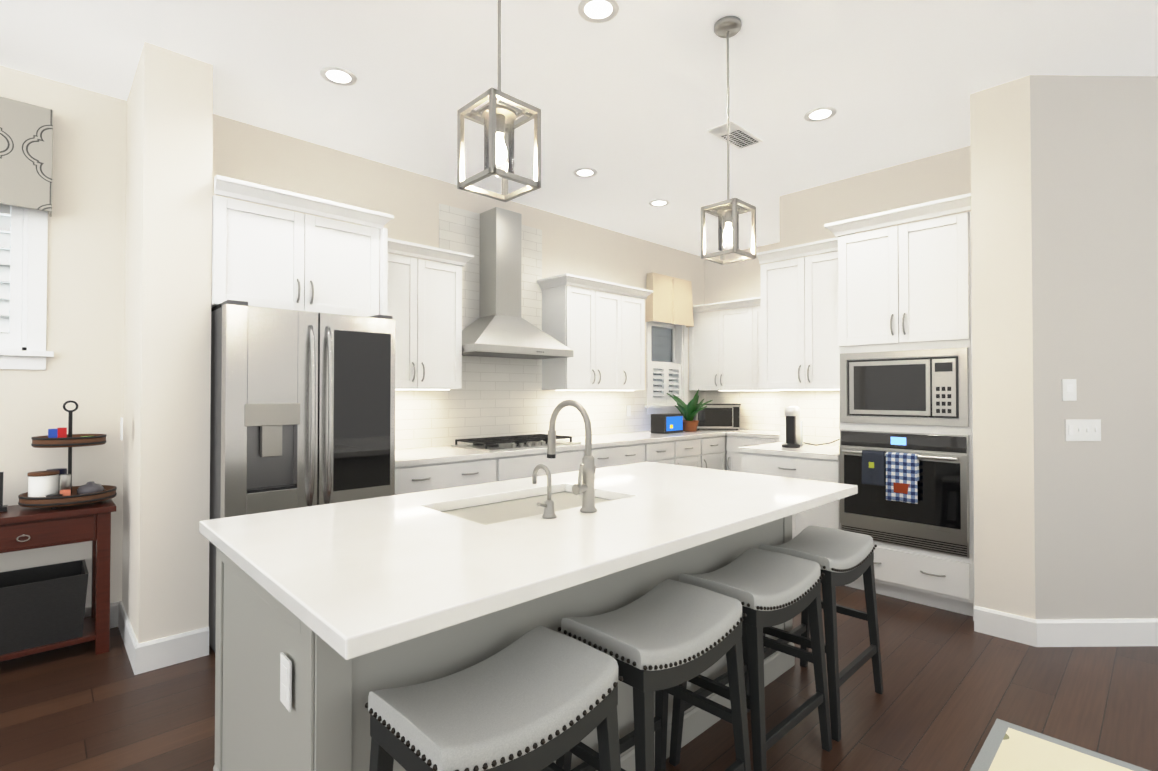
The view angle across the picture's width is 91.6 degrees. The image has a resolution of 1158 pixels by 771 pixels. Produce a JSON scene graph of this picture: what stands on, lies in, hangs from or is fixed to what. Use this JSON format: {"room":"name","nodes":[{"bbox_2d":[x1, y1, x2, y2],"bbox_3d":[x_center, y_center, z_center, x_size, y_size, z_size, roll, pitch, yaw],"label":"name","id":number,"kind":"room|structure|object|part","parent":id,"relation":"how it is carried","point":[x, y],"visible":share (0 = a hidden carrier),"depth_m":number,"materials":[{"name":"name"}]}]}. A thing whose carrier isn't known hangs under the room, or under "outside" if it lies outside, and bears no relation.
{"room":"kitchen","nodes":[
{"label":"kitchen","id":0,"kind":"room"},
{"bbox_2d":[0,65,126,607],"bbox_3d":[-4.184,-0.158,1.903,4.690,3.050,0.150,1,-1,-44],"label":"wall","id":1,"kind":"structure","parent":0,"point":[85,335],"depth_m":3.14,"materials":[{"name":"beige paint"}]},
{"bbox_2d":[0,97,52,216],"bbox_3d":[-3.177,-1.193,2.686,0.970,0.540,0.129,1,-1,-44],"label":"valance","id":2,"kind":"object","parent":1,"relation":"attached to","point":[26,149],"visible":1,"depth_m":2.91,"materials":[{"name":"beige fabric"}]},
{"bbox_2d":[0,207,53,369],"bbox_3d":[-3.253,-0.622,2.766,0.990,1.070,0.200,1,-1,-44],"label":"window","id":3,"kind":"structure","parent":1,"relation":"in","point":[31,353],"depth_m":3.00,"materials":[{"name":"white wood"}]},
{"bbox_2d":[0,204,22,346],"bbox_3d":[-3.244,-0.634,2.756,0.738,0.853,0.070,1,-1,-44],"label":"window shutter","id":4,"kind":"object","parent":3,"relation":"attached to","point":[11,272],"visible":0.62,"depth_m":2.97,"materials":[{"name":"white wood"}]},
{"bbox_2d":[84,602,115,627],"bbox_3d":[-4.218,1.295,1.736,4.375,0.140,0.016,1,-1,-44],"label":"baseboard","id":5,"kind":"structure","parent":1,"relation":"attached to","point":[112,605],"depth_m":3.21,"materials":[{"name":"white"}]},
{"bbox_2d":[122,42,212,642],"bbox_3d":[-2.276,-0.142,3.094,0.285,3.050,0.770,1,-1,-44],"label":"wall","id":6,"kind":"structure","parent":0,"point":[167,402],"depth_m":2.82,"materials":[{"name":"beige paint"}]},
{"bbox_2d":[120,417,122,439],"bbox_3d":[-2.344,0.222,2.885,0.006,0.115,0.070,1,-1,-44],"label":"switch plate","id":7,"kind":"object","parent":6,"relation":"attached to","point":[121,428],"visible":1,"depth_m":2.86,"materials":[{"name":"white plastic"}]},
{"bbox_2d":[116,601,137,674],"bbox_3d":[-2.372,1.311,2.959,0.016,0.140,0.766,1,-1,-44],"label":"baseboard","id":8,"kind":"structure","parent":6,"relation":"attached to","point":[129,638],"depth_m":2.90,"materials":[{"name":"white wood"}]},
{"bbox_2d":[137,626,208,673],"bbox_3d":[-2.002,1.309,2.794,0.280,0.140,0.016,1,-1,-44],"label":"baseboard","id":9,"kind":"structure","parent":6,"relation":"attached to","point":[151,655],"depth_m":2.78,"materials":[{"name":"white"}]},
{"bbox_2d":[212,114,704,449],"bbox_3d":[-0.366,-0.114,5.325,5.560,3.050,0.150,1,-1,-44],"label":"wall","id":10,"kind":"structure","parent":0,"point":[408,200],"depth_m":4.35,"materials":[{"name":"beige paint"}]},
{"bbox_2d":[211,175,382,316],"bbox_3d":[-1.781,-0.741,3.441,0.892,0.655,0.616,1,-1,-44],"label":"upper cabinet","id":11,"kind":"object","parent":10,"relation":"attached to","point":[263,256],"depth_m":3.18,"materials":[{"name":"white wood"}]},
{"bbox_2d":[383,235,466,389],"bbox_3d":[-1.264,-0.482,4.120,0.733,1.014,0.346,1,-1,-44],"label":"upper cabinet","id":12,"kind":"object","parent":10,"relation":"attached to","point":[423,298],"depth_m":4.03,"materials":[{"name":"white wood"}]},
{"bbox_2d":[462,207,572,358],"bbox_3d":[-0.578,-0.851,4.674,1.000,1.213,0.493,1,-1,-44],"label":"range hood","id":13,"kind":"object","parent":10,"relation":"attached to","point":[499,327],"visible":0.98,"depth_m":4.64,"materials":[{"name":"silver metal"}]},
{"bbox_2d":[395,203,704,449],"bbox_3d":[-0.034,-0.474,5.539,4.474,1.944,0.008,1,-1,-44],"label":"tile backsplash","id":14,"kind":"structure","parent":10,"relation":"attached to","point":[496,397],"depth_m":4.88,"materials":[{"name":"white tile"}]},
{"bbox_2d":[626,405,630,415],"bbox_3d":[0.534,0.273,6.065,0.070,0.115,0.004,1,-1,-44],"label":"outlet","id":15,"kind":"object","parent":14,"relation":"attached to","point":[628,410],"visible":0.25,"depth_m":6.04,"materials":[{"name":"white plastic"}]},
{"bbox_2d":[539,275,626,390],"bbox_3d":[0.053,-0.466,5.382,0.777,1.014,0.346,1,-1,-44],"label":"upper cabinet","id":16,"kind":"object","parent":10,"relation":"attached to","point":[592,323],"depth_m":5.19,"materials":[{"name":"white wood"}]},
{"bbox_2d":[627,287,646,390],"bbox_3d":[0.402,-0.461,5.716,0.418,1.014,0.346,1,-1,-44],"label":"upper cabinet","id":17,"kind":"object","parent":10,"relation":"attached to","point":[636,296],"depth_m":5.65,"materials":[{"name":"white wood"}]},
{"bbox_2d":[645,321,687,413],"bbox_3d":[0.994,-0.250,6.596,0.830,1.155,0.200,1,-1,-44],"label":"window","id":18,"kind":"structure","parent":10,"relation":"in","point":[666,342],"depth_m":6.69,"materials":[{"name":"white wood"}]},
{"bbox_2d":[652,362,680,402],"bbox_3d":[1.009,-0.028,6.578,0.578,0.469,0.068,1,-1,-44],"label":"window shutter","id":19,"kind":"object","parent":18,"relation":"attached to","point":[665,389],"visible":0.79,"depth_m":6.55,"materials":[{"name":"white wood"}]},
{"bbox_2d":[646,272,693,326],"bbox_3d":[1.055,-0.975,6.488,0.769,0.542,0.111,1,-1,-44],"label":"valance","id":20,"kind":"object","parent":10,"relation":"attached to","point":[669,299],"visible":0.98,"depth_m":6.40,"materials":[{"name":"beige fabric"}]},
{"bbox_2d":[0,583,1157,770],"bbox_3d":[0.660,1.386,1.026,10.900,0.060,8.250,1,-1,-44],"label":"floor","id":21,"kind":"structure","parent":0,"point":[955,685],"depth_m":2.42,"materials":[{"name":"brown wood"}]},
{"bbox_2d":[0,499,115,661],"bbox_3d":[-2.982,0.999,2.639,1.225,0.755,0.390,1,-1,-44],"label":"console table","id":22,"kind":"object","parent":21,"relation":"on","point":[24,528],"visible":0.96,"depth_m":2.85,"materials":[{"name":"brown wood"}]},
{"bbox_2d":[0,472,7,511],"bbox_3d":[-2.885,0.528,2.786,0.080,0.190,0.080,1,-1,-44],"label":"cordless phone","id":23,"kind":"object","parent":22,"relation":"on","point":[3,508],"visible":1,"depth_m":2.79,"materials":[{"name":"black plastic"}]},
{"bbox_3d":[-2.858,0.729,2.513,0.587,0.036,0.011,1,-1,-44],"label":"handle","id":24,"kind":"part","parent":22,"relation":"part of","materials":[{"name":"silver metal"}]},
{"bbox_2d":[0,559,88,654],"bbox_3d":[-2.777,1.119,2.840,0.440,0.320,0.340,1,-1,-44],"label":"storage basket","id":25,"kind":"object","parent":22,"relation":"on","point":[42,605],"visible":0.88,"depth_m":2.78,"materials":[{"name":"black fabric"}]},
{"bbox_2d":[18,401,116,508],"bbox_3d":[-2.679,0.352,2.964,0.383,0.546,0.383,1,-1,-44],"label":"tiered tray","id":26,"kind":"object","parent":22,"relation":"on","point":[53,488],"visible":1,"depth_m":2.86,"materials":[{"name":"brown wood"}]},
{"bbox_2d":[209,300,394,653],"bbox_3d":[-1.662,0.485,3.305,0.873,1.800,0.863,1,-1,-44],"label":"fridge","id":27,"kind":"object","parent":21,"relation":"on","point":[302,408],"visible":0.65,"depth_m":2.98,"materials":[{"name":"grey metal"}]},
{"bbox_3d":[-1.390,0.263,3.024,0.723,1.173,0.077,1,-1,-44],"label":"fridge handle","id":28,"kind":"part","parent":27,"relation":"part of","materials":[{"name":"silver metal"}]},
{"bbox_2d":[395,455,506,494],"bbox_3d":[-1.092,0.957,4.038,0.888,0.875,0.676,1,-1,-44],"label":"base cabinet","id":29,"kind":"object","parent":21,"relation":"on","point":[448,473],"depth_m":3.78,"materials":[{"name":"white wood"}]},
{"bbox_2d":[395,429,754,466],"bbox_3d":[0.199,0.515,5.275,4.496,0.040,0.685,1,-1,-44],"label":"countertop","id":30,"kind":"structure","parent":29,"relation":"on","point":[426,454],"depth_m":4.40,"materials":[{"name":"white stone"}]},
{"bbox_2d":[451,434,580,451],"bbox_3d":[-0.498,0.458,4.589,0.920,0.056,0.530,1,-1,-44],"label":"cooktop","id":31,"kind":"object","parent":30,"relation":"in","point":[491,444],"visible":1,"depth_m":4.44,"materials":[{"name":"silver metal"}]},
{"bbox_2d":[651,413,682,433],"bbox_3d":[0.943,0.405,6.027,0.330,0.200,0.180,1,-1,-44],"label":"smart display","id":32,"kind":"object","parent":30,"relation":"on","point":[666,423],"visible":1,"depth_m":5.93,"materials":[{"name":"black plastic"}]},
{"bbox_2d":[667,389,712,431],"bbox_3d":[1.228,0.275,6.313,0.510,0.468,0.509,1,-1,-44],"label":"potted plant","id":33,"kind":"object","parent":30,"relation":"on","point":[690,410],"visible":0.9,"depth_m":6.19,"materials":[{"name":"green plant"}]},
{"bbox_2d":[693,404,740,429],"bbox_3d":[1.603,0.363,6.599,0.510,0.297,0.348,0,-1,1],"label":"toaster oven","id":34,"kind":"object","parent":30,"relation":"on","point":[718,416],"visible":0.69,"depth_m":6.46,"materials":[{"name":"silver metal"}]},
{"bbox_2d":[365,626,622,770],"bbox_3d":[-0.183,1.010,1.297,0.523,0.698,0.384,1,-1,-44],"label":"seat","id":35,"kind":"object","parent":21,"relation":"on","point":[540,698],"visible":1,"depth_m":1.24,"materials":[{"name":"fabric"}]},
{"bbox_3d":[-0.183,0.726,1.300,0.511,0.054,0.345,1,-1,-44],"label":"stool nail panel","id":36,"kind":"part","parent":35,"relation":"part of","materials":[{"name":"grey leather"}]},
{"bbox_2d":[199,461,857,770],"bbox_3d":[0.011,0.914,2.238,2.350,0.915,1.250,1,-1,-44],"label":"kitchen island","id":37,"kind":"object","parent":21,"relation":"on","point":[330,617],"visible":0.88,"depth_m":1.60,"materials":[{"name":"white stone"}]},
{"bbox_3d":[-0.696,0.702,1.335,0.006,0.115,0.070,1,-1,-44],"label":"outlet panel","id":38,"kind":"part","parent":37,"relation":"part of","materials":[{"name":"white plastic"}]},
{"bbox_2d":[532,464,555,517],"bbox_3d":[-0.136,0.364,1.948,0.081,0.176,0.111,1,-1,-44],"label":"faucet","id":39,"kind":"object","parent":37,"relation":"on","point":[549,510],"visible":1,"depth_m":1.93,"materials":[{"name":"silver metal"}]},
{"bbox_2d":[547,400,596,512],"bbox_3d":[-0.044,0.253,2.091,0.094,0.401,0.252,1,-1,-44],"label":"faucet","id":40,"kind":"object","parent":37,"relation":"on","point":[586,479],"visible":1,"depth_m":2.02,"materials":[{"name":"silver metal"}]},
{"bbox_2d":[507,447,594,479],"bbox_3d":[-0.503,0.964,4.602,1.017,0.875,0.676,1,-1,-44],"label":"base cabinet","id":41,"kind":"object","parent":21,"relation":"on","point":[518,466],"depth_m":4.36,"materials":[{"name":"white wood"}]},
{"bbox_2d":[595,443,650,467],"bbox_3d":[0.100,0.971,5.180,0.927,0.875,0.676,1,-1,-44],"label":"base cabinet","id":42,"kind":"object","parent":21,"relation":"on","point":[618,453],"depth_m":4.99,"materials":[{"name":"white wood"}]},
{"bbox_2d":[556,579,750,770],"bbox_3d":[0.229,1.015,1.691,0.514,0.698,0.372,1,-1,-44],"label":"seat","id":43,"kind":"object","parent":21,"relation":"on","point":[664,639],"visible":0.96,"depth_m":1.65,"materials":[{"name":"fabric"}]},
{"bbox_3d":[0.229,0.732,1.695,0.504,0.054,0.333,1,-1,-44],"label":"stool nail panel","id":44,"kind":"part","parent":43,"relation":"part of","materials":[{"name":"grey leather"}]},
{"bbox_2d":[651,439,682,464],"bbox_3d":[0.547,0.977,5.609,0.587,0.875,0.676,1,-1,-44],"label":"base cabinet","id":45,"kind":"object","parent":21,"relation":"on","point":[667,451],"depth_m":5.45,"materials":[{"name":"white wood"}]},
{"bbox_2d":[683,435,698,466],"bbox_3d":[0.872,0.981,5.920,0.587,0.875,0.676,1,-1,-44],"label":"base cabinet","id":46,"kind":"object","parent":21,"relation":"on","point":[690,446],"depth_m":5.72,"materials":[{"name":"white wood"}]},
{"bbox_2d":[699,435,726,469],"bbox_3d":[1.207,0.984,6.193,0.548,0.875,0.744,1,-1,-44],"label":"base cabinet","id":47,"kind":"object","parent":21,"relation":"on","point":[712,448],"depth_m":5.99,"materials":[{"name":"white wood"}]},
{"bbox_2d":[727,431,779,438],"bbox_3d":[2.182,0.524,5.995,0.636,0.040,1.017,1,-1,-44],"label":"countertop","id":48,"kind":"structure","parent":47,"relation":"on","point":[774,434],"depth_m":6.05,"materials":[{"name":"white stone"}]},
{"bbox_2d":[669,548,831,770],"bbox_3d":[0.640,1.020,2.085,0.518,0.698,0.377,1,-1,-44],"label":"seat","id":49,"kind":"object","parent":21,"relation":"on","point":[765,588],"visible":0.88,"depth_m":2.03,"materials":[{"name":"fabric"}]},
{"bbox_3d":[0.640,0.737,2.089,0.507,0.054,0.338,1,-1,-44],"label":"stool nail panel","id":50,"kind":"part","parent":49,"relation":"part of","materials":[{"name":"grey leather"}]},
{"bbox_2d":[727,435,778,471],"bbox_3d":[2.016,0.984,6.127,0.685,0.875,0.648,1,-1,-44],"label":"base cabinet","id":51,"kind":"object","parent":21,"relation":"on","point":[734,442],"depth_m":6.05,"materials":[{"name":"white wood"}]},
{"bbox_2d":[739,451,834,538],"bbox_3d":[1.765,0.961,4.364,0.647,0.875,0.748,1,-1,-44],"label":"base cabinet","id":52,"kind":"object","parent":21,"relation":"on","point":[809,467],"depth_m":4.08,"materials":[{"name":"white wood"}]},
{"bbox_2d":[739,443,834,458],"bbox_3d":[1.754,0.503,4.374,0.657,0.040,0.768,1,-1,-44],"label":"countertop","id":53,"kind":"structure","parent":52,"relation":"on","point":[824,452],"depth_m":4.24,"materials":[{"name":"white stone"}]},
{"bbox_2d":[782,406,839,447],"bbox_3d":[1.874,0.323,4.404,0.424,0.322,0.448,1,-1,-44],"label":"coffee maker","id":54,"kind":"object","parent":53,"relation":"on","point":[794,431],"visible":0.85,"depth_m":4.40,"materials":[{"name":"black plastic"}]},
{"bbox_3d":[1.981,0.380,4.433,0.228,0.191,0.342,1,-1,-44],"label":"cord","id":55,"kind":"part","parent":54,"relation":"part of","materials":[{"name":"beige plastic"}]},
{"bbox_2d":[759,526,883,741],"bbox_3d":[1.052,1.026,2.480,0.518,0.698,0.377,1,-1,-44],"label":"seat","id":56,"kind":"object","parent":21,"relation":"on","point":[842,557],"visible":0.65,"depth_m":2.41,"materials":[{"name":"fabric"}]},
{"bbox_3d":[1.052,0.742,2.483,0.507,0.054,0.338,1,-1,-44],"label":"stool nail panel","id":57,"kind":"part","parent":56,"relation":"part of","materials":[{"name":"grey leather"}]},
{"bbox_2d":[831,193,974,620],"bbox_3d":[2.285,0.139,3.799,0.692,2.504,0.795,1,-1,-44],"label":"tall cabinet","id":58,"kind":"object","parent":21,"relation":"on","point":[873,327],"depth_m":3.54,"materials":[{"name":"white wood"}]},
{"bbox_2d":[839,348,969,557],"bbox_3d":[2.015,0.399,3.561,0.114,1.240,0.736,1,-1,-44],"label":"oven","id":59,"kind":"object","parent":58,"relation":"in","point":[905,412],"depth_m":3.53,"materials":[{"name":"silver metal"}]},
{"bbox_2d":[970,719,1149,770],"bbox_3d":[1.736,1.343,0.583,2.340,0.013,2.520,1,-1,-44],"label":"rug","id":60,"kind":"object","parent":21,"relation":"on","point":[1007,746],"visible":1,"depth_m":2.06,"materials":[{"name":"beige fabric"}]},
{"bbox_2d":[0,0,1157,255],"bbox_3d":[0.660,-1.744,1.067,10.900,0.100,8.250,1,-1,-44],"label":"ceiling","id":61,"kind":"structure","parent":0,"point":[630,100],"depth_m":3.00,"materials":[{"name":"white paint"}]},
{"bbox_2d":[320,66,356,85],"bbox_3d":[-1.295,-1.666,3.031,0.180,0.005,0.187,1,-1,-44],"label":"recessed light","id":62,"kind":"object","parent":61,"relation":"in","point":[340,76],"depth_m":3.03,"materials":[{"name":"white"}]},
{"bbox_2d":[457,0,540,201],"bbox_3d":[-0.242,-1.141,1.711,0.180,1.088,0.180,1,-1,-44],"label":"pendant light","id":63,"kind":"object","parent":61,"relation":"hanging from","point":[497,120],"visible":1,"depth_m":1.70,"materials":[{"name":"silver metal"}]},
{"bbox_3d":[-0.242,-0.729,1.706,0.092,0.173,0.092,1,-1,-44],"label":"lamp shade","id":64,"kind":"part","parent":63,"relation":"part of","materials":[{"name":"clear glass"}]},
{"bbox_3d":[-0.242,-0.713,1.706,0.048,0.095,0.048,1,-1,-44],"label":"lamp shade","id":65,"kind":"part","parent":63,"relation":"part of","materials":[{"name":"white glass"}]},
{"bbox_2d":[573,168,596,176],"bbox_3d":[0.047,-1.649,4.358,0.184,0.005,0.180,1,-1,-44],"label":"recessed light","id":66,"kind":"object","parent":61,"relation":"in","point":[581,172],"depth_m":4.36,"materials":[{"name":"white plastic"}]},
{"bbox_2d":[578,0,618,22],"bbox_3d":[0.086,-1.673,2.501,0.180,0.005,0.182,1,-1,-44],"label":"recessed light","id":67,"kind":"object","parent":61,"relation":"in","point":[597,11],"depth_m":2.51,"materials":[{"name":"white plastic"}]},
{"bbox_2d":[649,199,668,206],"bbox_3d":[0.720,-1.640,5.056,0.184,0.005,0.176,1,-1,-44],"label":"recessed light","id":68,"kind":"object","parent":61,"relation":"in","point":[656,203],"depth_m":5.07,"materials":[{"name":"white"}]},
{"bbox_2d":[701,16,755,264],"bbox_3d":[0.690,-1.130,2.603,0.180,1.088,0.180,1,-1,-44],"label":"pendant light","id":69,"kind":"object","parent":61,"relation":"hanging from","point":[728,211],"visible":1,"depth_m":2.59,"materials":[{"name":"silver metal"}]},
{"bbox_3d":[0.690,-0.702,2.598,0.048,0.095,0.048,1,-1,-44],"label":"lamp shade","id":70,"kind":"part","parent":69,"relation":"part of","materials":[{"name":"white glass"}]},
{"bbox_3d":[0.690,-0.718,2.598,0.092,0.173,0.092,1,-1,-44],"label":"lamp shade","id":71,"kind":"part","parent":69,"relation":"part of","materials":[{"name":"clear glass"}]},
{"bbox_2d":[707,121,762,149],"bbox_3d":[1.039,-1.653,3.735,0.400,0.012,0.180,1,-1,-44],"label":"ceiling vent","id":72,"kind":"object","parent":61,"relation":"in","point":[740,137],"visible":1,"depth_m":3.72,"materials":[{"name":"white metal"}]},
{"bbox_2d":[804,107,836,121],"bbox_3d":[1.475,-1.661,3.444,0.186,0.005,0.180,1,-1,-44],"label":"recessed light","id":73,"kind":"object","parent":61,"relation":"in","point":[821,113],"depth_m":3.45,"materials":[{"name":"white plastic"}]},
{"bbox_2d":[704,242,779,430],"bbox_3d":[2.179,-0.098,6.580,0.150,3.050,1.860,1,-1,-44],"label":"wall","id":74,"kind":"structure","parent":0,"point":[733,281],"depth_m":6.80,"materials":[{"name":"beige paint"}]},
{"bbox_2d":[689,307,746,390],"bbox_3d":[1.774,-0.407,6.641,0.347,0.929,0.908,1,-1,-44],"label":"upper cabinet","id":75,"kind":"object","parent":74,"relation":"attached to","point":[717,339],"depth_m":6.54,"materials":[{"name":"white wood"}]},
{"bbox_2d":[705,391,779,430],"bbox_3d":[2.176,0.283,6.463,0.008,0.454,1.701,1,-1,-44],"label":"tile backsplash","id":76,"kind":"structure","parent":74,"relation":"attached to","point":[760,410],"depth_m":6.59,"materials":[{"name":"white tile"}]},
{"bbox_2d":[747,303,758,390],"bbox_3d":[2.324,-0.414,6.068,0.347,0.929,0.908,1,-1,-44],"label":"upper cabinet","id":77,"kind":"object","parent":74,"relation":"attached to","point":[752,312],"depth_m":6.23,"materials":[{"name":"white wood"}]},
{"bbox_2d":[759,251,834,390],"bbox_3d":[1.875,-0.485,4.485,0.347,1.030,0.744,1,-1,-44],"label":"upper cabinet","id":78,"kind":"object","parent":0,"relation":"attached to","point":[797,332],"depth_m":4.42,"materials":[{"name":"white wood"}]},
{"bbox_2d":[779,75,1035,618],"bbox_3d":[2.650,-0.125,4.483,2.370,3.050,1.820,1,-1,-44],"label":"wall","id":79,"kind":"structure","parent":0,"point":[989,168],"depth_m":3.13,"materials":[{"name":"beige paint"}]},
{"bbox_2d":[780,390,839,445],"bbox_3d":[1.999,0.259,4.595,0.008,0.454,0.749,1,-1,-44],"label":"tile backsplash","id":80,"kind":"structure","parent":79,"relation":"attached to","point":[820,414],"depth_m":4.64,"materials":[{"name":"white tile"}]},
{"bbox_2d":[1030,75,1157,618],"bbox_3d":[4.223,-0.142,3.113,3.600,3.050,0.150,0,-1,-1],"label":"wall","id":81,"kind":"structure","parent":0,"point":[1094,181],"depth_m":3.01,"materials":[{"name":"white paint"}]},
{"bbox_2d":[974,606,1157,646],"bbox_3d":[4.129,1.313,3.107,2.659,0.140,2.726,1,-1,-44],"label":"baseboard","id":82,"kind":"structure","parent":81,"relation":"attached to","point":[1073,632],"depth_m":2.98,"materials":[{"name":"white wood"}]},
{"bbox_2d":[1062,379,1076,400],"bbox_3d":[2.617,0.024,3.004,0.075,0.115,0.008,0,-1,-2],"label":"switch plate","id":83,"kind":"object","parent":81,"relation":"attached to","point":[1069,387],"depth_m":3.00,"materials":[{"name":"white plastic"}]},
{"bbox_2d":[1065,419,1100,440],"bbox_3d":[2.689,0.238,3.000,0.190,0.115,0.013,0,-1,-2],"label":"switch plate","id":84,"kind":"object","parent":81,"relation":"attached to","point":[1082,429],"depth_m":3.00,"materials":[{"name":"white plastic"}]},
{"label":"outside","id":85,"kind":"structure","parent":0,"visible":0},
{"bbox_2d":[0,213,10,327],"bbox_3d":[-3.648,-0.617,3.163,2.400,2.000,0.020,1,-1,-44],"label":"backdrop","id":86,"kind":"structure","parent":85,"point":[10,251],"depth_m":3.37,"materials":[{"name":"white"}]}
]}

